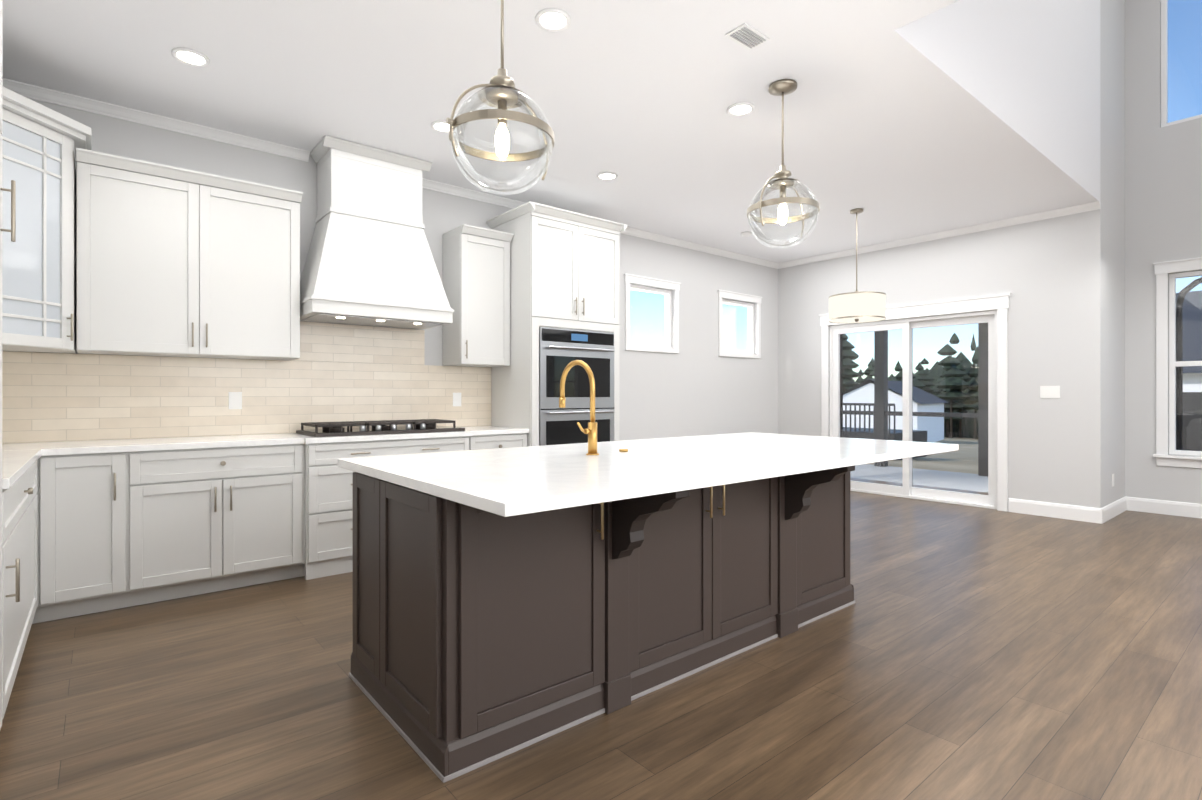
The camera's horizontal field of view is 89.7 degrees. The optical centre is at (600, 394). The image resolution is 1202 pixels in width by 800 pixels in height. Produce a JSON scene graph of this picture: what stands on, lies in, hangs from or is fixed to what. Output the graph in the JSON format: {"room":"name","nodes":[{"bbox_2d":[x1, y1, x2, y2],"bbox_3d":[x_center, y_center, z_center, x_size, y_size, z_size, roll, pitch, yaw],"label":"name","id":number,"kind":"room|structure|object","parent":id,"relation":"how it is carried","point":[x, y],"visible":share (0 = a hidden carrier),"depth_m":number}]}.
{"room":"kitchen","nodes":[
{"label":"kitchen","id":0,"kind":"room"},
{"bbox_2d":[12,98,777,440],"bbox_3d":[-0.713,-0.360,5.826,8.370,3.120,0.150,0,0,-40],"label":"wall","id":1,"kind":"structure","parent":0,"point":[696,386],"depth_m":6.82},
{"bbox_2d":[1,87,91,352],"bbox_3d":[-3.187,-0.884,3.140,0.825,1.263,0.825,0,0,-40],"label":"upper cabinet","id":2,"kind":"object","parent":1,"relation":"attached to","point":[41,143],"visible":0.98,"depth_m":3.22},
{"bbox_2d":[76,147,302,359],"bbox_3d":[-2.606,-0.816,3.897,1.166,1.128,0.401,0,0,-40],"label":"upper cabinet","id":3,"kind":"object","parent":1,"relation":"attached to","point":[171,261],"visible":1,"depth_m":3.74},
{"bbox_2d":[300,135,453,328],"bbox_3d":[-1.697,-1.169,4.533,1.021,1.257,0.556,0,0,-40],"label":"range hood","id":4,"kind":"object","parent":1,"relation":"attached to","point":[370,261],"visible":0.92,"depth_m":4.39},
{"bbox_2d":[443,224,513,366],"bbox_3d":[-1.052,-0.816,5.182,0.466,1.128,0.401,0,0,-40],"label":"upper cabinet","id":5,"kind":"object","parent":1,"relation":"attached to","point":[476,276],"visible":1,"depth_m":5.06},
{"bbox_2d":[630,284,671,347],"bbox_3d":[0.528,-0.879,6.859,0.714,0.674,0.070,0,0,-40],"label":"kitchen window","id":6,"kind":"structure","parent":1,"relation":"in","point":[668,318],"depth_m":6.99},
{"bbox_2d":[624,273,680,352],"bbox_3d":[0.589,-0.896,6.786,0.874,0.823,0.030,0,0,-40],"label":"trim","id":7,"kind":"structure","parent":1,"relation":"attached to","point":[643,280],"depth_m":6.73},
{"bbox_2d":[722,299,753,353],"bbox_3d":[1.738,-0.879,7.860,0.734,0.674,0.070,0,0,-40],"label":"kitchen window","id":8,"kind":"structure","parent":1,"relation":"in","point":[750,329],"depth_m":7.94},
{"bbox_2d":[717,289,761,358],"bbox_3d":[1.798,-0.896,7.787,0.894,0.823,0.030,0,0,-40],"label":"trim","id":9,"kind":"structure","parent":1,"relation":"attached to","point":[738,296],"depth_m":7.75},
{"bbox_2d":[3,0,1077,262],"bbox_3d":[2.331,-1.861,2.147,8.070,0.120,9.400,0,0,-40],"label":"ceiling","id":10,"kind":"structure","parent":0,"point":[637,96],"depth_m":3.64},
{"bbox_2d":[3,78,309,161],"bbox_3d":[-2.938,-1.769,3.850,2.002,0.062,0.058,0,0,-40],"label":"crown molding","id":11,"kind":"structure","parent":10,"relation":"attached to","point":[34,92],"depth_m":3.88},
{"bbox_2d":[171,48,209,66],"bbox_3d":[-2.181,-1.793,3.216,0.170,0.012,0.170,0,0,-40],"label":"recessed light","id":12,"kind":"object","parent":10,"relation":"in","point":[191,57],"visible":0.98,"depth_m":3.21},
{"bbox_2d":[431,120,448,132],"bbox_3d":[-1.051,-1.792,4.047,0.170,0.012,0.170,0,0,-40],"label":"recessed light","id":13,"kind":"object","parent":10,"relation":"in","point":[441,126],"visible":0.71,"depth_m":4.04},
{"bbox_2d":[446,0,553,194],"bbox_3d":[-0.386,-1.307,2.365,0.462,0.984,0.406,0,0,-40],"label":"globe pendant light","id":14,"kind":"object","parent":10,"relation":"hanging from","point":[501,92],"visible":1,"depth_m":2.37},
{"bbox_2d":[535,8,570,31],"bbox_3d":[-0.229,-1.793,2.897,0.170,0.012,0.170,0,0,-40],"label":"recessed light","id":15,"kind":"object","parent":10,"relation":"in","point":[553,19],"visible":1,"depth_m":2.89},
{"bbox_2d":[597,172,617,179],"bbox_3d":[0.051,-1.792,4.959,0.170,0.012,0.170,0,0,-40],"label":"recessed light","id":16,"kind":"object","parent":10,"relation":"in","point":[606,175],"visible":0.98,"depth_m":4.95},
{"bbox_2d":[727,102,754,115],"bbox_3d":[0.879,-1.792,3.801,0.170,0.012,0.170,0,0,-40],"label":"recessed light","id":17,"kind":"object","parent":10,"relation":"in","point":[741,109],"visible":0.98,"depth_m":3.80},
{"bbox_2d":[741,231,751,236],"bbox_3d":[1.615,-1.780,6.707,0.124,0.034,0.124,0,0,-40],"label":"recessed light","id":18,"kind":"object","parent":10,"relation":"attached to","point":[746,234],"visible":0.98,"depth_m":6.67},
{"bbox_2d":[725,23,769,49],"bbox_3d":[0.735,-1.793,3.033,0.200,0.012,0.124,0,0,-40],"label":"ceiling vent","id":19,"kind":"object","parent":10,"relation":"in","point":[747,36],"visible":1,"depth_m":3.02},
{"bbox_2d":[747,79,819,247],"bbox_3d":[1.058,-1.339,3.521,0.462,0.919,0.406,0,0,-40],"label":"globe pendant light","id":20,"kind":"object","parent":10,"relation":"hanging from","point":[782,182],"visible":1,"depth_m":3.52},
{"bbox_2d":[828,208,885,322],"bbox_3d":[2.489,-1.254,5.886,0.514,1.088,0.514,0,0,-40],"label":"drum pendant light","id":21,"kind":"object","parent":10,"relation":"hanging from","point":[856,306],"visible":1,"depth_m":5.70},
{"bbox_2d":[422,178,778,268],"bbox_3d":[0.451,-1.768,6.654,5.222,0.062,0.058,0,0,-40],"label":"crown molding","id":22,"kind":"structure","parent":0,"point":[426,183],"depth_m":6.57},
{"bbox_2d":[0,478,1201,799],"bbox_3d":[2.736,1.259,2.481,9.420,0.120,9.700,0,0,-40],"label":"floor","id":23,"kind":"structure","parent":0,"point":[960,652],"depth_m":2.39},
{"bbox_2d":[0,0,15,729],"bbox_3d":[-1.749,-0.151,1.266,0.652,2.700,1.446,0,0,-40],"label":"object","id":24,"kind":"object","parent":23,"relation":"on","point":[12,190],"visible":1,"depth_m":1.98},
{"bbox_2d":[2,457,41,719],"bbox_3d":[-2.689,0.757,2.373,0.616,0.885,1.450,0,0,-40],"label":"base cabinet","id":25,"kind":"object","parent":23,"relation":"on","point":[21,505],"depth_m":2.48},
{"bbox_2d":[2,449,41,488],"bbox_3d":[-2.672,0.297,2.365,0.632,0.035,1.415,0,0,-40],"label":"countertop","id":26,"kind":"structure","parent":25,"relation":"on","point":[16,463],"depth_m":2.54},
{"bbox_2d":[58,449,145,618],"bbox_3d":[-2.918,0.757,3.455,0.452,0.885,0.683,0,0,-40],"label":"base cabinet","id":27,"kind":"object","parent":23,"relation":"on","point":[129,480],"depth_m":3.29},
{"bbox_2d":[146,441,309,603],"bbox_3d":[-2.481,0.757,3.827,0.962,0.885,0.666,0,0,-40],"label":"base cabinet","id":28,"kind":"object","parent":23,"relation":"on","point":[219,517],"depth_m":3.65},
{"bbox_2d":[2,425,528,452],"bbox_3d":[-2.182,0.297,4.098,3.596,0.035,0.631,0,0,-40],"label":"countertop","id":29,"kind":"structure","parent":28,"relation":"on","point":[231,438],"depth_m":3.71},
{"bbox_2d":[296,419,464,436],"bbox_3d":[-1.629,0.240,4.525,1.080,0.078,0.515,0,0,-40],"label":"cooktop","id":30,"kind":"object","parent":29,"relation":"in","point":[329,429],"visible":1,"depth_m":4.37},
{"bbox_2d":[310,433,473,578],"bbox_3d":[-1.676,0.757,4.493,1.252,0.885,0.666,0,0,-40],"label":"base cabinet","id":31,"kind":"object","parent":23,"relation":"on","point":[331,485],"depth_m":4.03},
{"bbox_2d":[474,433,526,449],"bbox_3d":[-0.990,0.758,5.061,0.530,0.885,0.666,0,0,-40],"label":"base cabinet","id":32,"kind":"object","parent":23,"relation":"on","point":[481,440],"depth_m":4.84},
{"bbox_2d":[486,201,627,446],"bbox_3d":[-0.387,-0.185,5.512,1.078,2.770,0.742,0,0,-40],"label":"tall cabinet","id":33,"kind":"object","parent":23,"relation":"on","point":[564,288],"visible":0.69,"depth_m":5.21},
{"bbox_2d":[344,456,914,782],"bbox_3d":[0.304,0.757,2.899,2.535,0.885,1.265,0,0,-40],"label":"kitchen island","id":34,"kind":"object","parent":23,"relation":"on","point":[507,601],"depth_m":2.25},
{"bbox_2d":[338,432,957,519],"bbox_3d":[0.440,0.297,3.044,2.960,0.035,1.425,0,0,-40],"label":"island countertop","id":35,"kind":"structure","parent":34,"relation":"on","point":[530,480],"depth_m":2.39},
{"bbox_2d":[559,360,627,454],"bbox_3d":[-0.058,0.055,2.946,0.346,0.448,0.286,0,0,-40],"label":"faucet","id":36,"kind":"object","parent":35,"relation":"on","point":[591,431],"visible":1,"depth_m":2.81},
{"bbox_2d":[880,0,958,29],"bbox_3d":[3.274,-3.361,0.663,0.150,3.120,5.910,0,0,-40],"label":"wall","id":37,"kind":"structure","parent":0,"point":[907,14],"depth_m":2.85},
{"bbox_2d":[778,0,1103,507],"bbox_3d":[3.614,-1.859,7.044,0.150,6.120,3.490,0,0,-40],"label":"wall","id":38,"kind":"structure","parent":0,"point":[1048,274],"depth_m":6.10},
{"bbox_2d":[830,310,996,508],"bbox_3d":[3.588,0.156,7.081,0.134,2.085,1.894,0,0,-40],"label":"sliding glass door","id":39,"kind":"structure","parent":38,"relation":"in","point":[907,489],"depth_m":7.03},
{"bbox_2d":[819,293,1010,511],"bbox_3d":[3.514,0.078,7.020,0.034,2.245,2.140,0,0,-40],"label":"door frame","id":40,"kind":"structure","parent":38,"relation":"attached to","point":[999,303],"depth_m":6.33},
{"bbox_2d":[779,201,1099,268],"bbox_3d":[3.556,-1.768,6.951,0.058,0.062,3.420,0,0,-40],"label":"crown molding","id":41,"kind":"structure","parent":38,"relation":"attached to","point":[1081,208],"depth_m":6.59},
{"bbox_2d":[1040,386,1059,397],"bbox_3d":[4.416,-0.030,5.949,0.008,0.120,0.160,0,0,-40],"label":"light switch","id":42,"kind":"object","parent":38,"relation":"attached to","point":[1049,391],"visible":1,"depth_m":5.95},
{"bbox_2d":[1008,498,1100,523],"bbox_3d":[4.427,1.130,5.931,0.016,0.140,0.740,0,0,-40],"label":"baseboard","id":43,"kind":"structure","parent":38,"relation":"attached to","point":[1055,510],"depth_m":5.90},
{"bbox_2d":[850,0,1124,505],"bbox_3d":[3.357,-1.860,4.664,5.380,6.120,0.150,0,0,-40],"label":"wall","id":44,"kind":"structure","parent":0,"point":[1019,80],"depth_m":4.72},
{"bbox_2d":[1101,496,1127,523],"bbox_3d":[5.061,1.130,5.965,1.036,0.140,0.016,0,0,-40],"label":"baseboard","id":45,"kind":"structure","parent":44,"relation":"attached to","point":[1104,514],"depth_m":5.94},
{"bbox_2d":[1125,0,1201,503],"bbox_3d":[7.419,-1.860,4.092,0.150,6.120,6.210,0,0,-40],"label":"wall","id":46,"kind":"structure","parent":0,"point":[1163,194],"depth_m":6.17},
{"bbox_2d":[1128,497,1201,518],"bbox_3d":[7.346,1.130,4.050,0.016,0.140,5.880,0,0,-40],"label":"baseboard","id":47,"kind":"structure","parent":46,"relation":"attached to","point":[1194,510],"depth_m":6.07},
{"bbox_2d":[1153,257,1201,467],"bbox_3d":[5.933,-0.312,5.724,0.060,2.051,1.054,0,0,-40],"label":"trim","id":48,"kind":"structure","parent":46,"relation":"attached to","point":[1162,271],"depth_m":6.07},
{"bbox_2d":[1161,0,1201,126],"bbox_3d":[5.998,-3.525,5.818,0.070,1.644,0.894,0,0,-40],"label":"window","id":49,"kind":"structure","parent":46,"relation":"in","point":[1164,62],"depth_m":6.12},
{"bbox_2d":[1169,271,1201,455],"bbox_3d":[6.017,-0.310,5.794,0.070,1.814,0.834,0,0,-40],"label":"window","id":50,"kind":"structure","parent":46,"relation":"in","point":[1173,364],"depth_m":6.07},
{"label":"outside","id":51,"kind":"structure","parent":0,"visible":0},
{"bbox_2d":[868,437,977,473],"bbox_3d":[25.652,5.716,47.270,220.000,8.305,220.000,0,0,-40],"label":"ground","id":52,"kind":"structure","parent":51,"point":[962,458],"depth_m":21.22},
{"bbox_2d":[843,334,861,391],"bbox_3d":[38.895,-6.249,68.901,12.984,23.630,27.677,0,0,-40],"label":"tree","id":53,"kind":"object","parent":52,"relation":"on","point":[851,363],"depth_m":76.86},
{"bbox_2d":[843,403,926,459],"bbox_3d":[9.383,1.220,21.804,2.540,1.880,3.540,0,0,-40],"label":"railing","id":54,"kind":"object","parent":52,"relation":"on","point":[867,431],"depth_m":20.61},
{"bbox_2d":[843,379,948,441],"bbox_3d":[25.998,1.446,54.697,7.800,5.500,12.800,0,0,38],"label":"house","id":55,"kind":"structure","parent":52,"relation":"on","point":[863,396],"depth_m":50.69},
{"bbox_2d":[846,333,977,438],"bbox_3d":[89.035,-1.120,64.166,43.471,19.240,136.708,0,0,-40],"label":"trees","id":56,"kind":"object","parent":52,"relation":"on","point":[954,389],"depth_m":95.51},
{"bbox_2d":[843,323,987,492],"bbox_3d":[4.508,-0.249,8.795,3.440,3.500,4.730,0,0,-40],"label":"porch","id":57,"kind":"object","parent":52,"relation":"on","point":[934,477],"depth_m":9.24},
{"bbox_2d":[1176,277,1201,449],"bbox_3d":[7.424,0.060,4.479,0.230,2.880,5.300,0,0,-40],"label":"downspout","id":58,"kind":"object","parent":52,"relation":"on","point":[1179,373],"depth_m":6.16},
{"bbox_2d":[1176,290,1201,450],"bbox_3d":[20.097,-0.217,14.770,9.800,5.700,12.800,0,0,-40],"label":"house","id":59,"kind":"structure","parent":52,"relation":"on","point":[1190,411],"depth_m":14.76}
]}

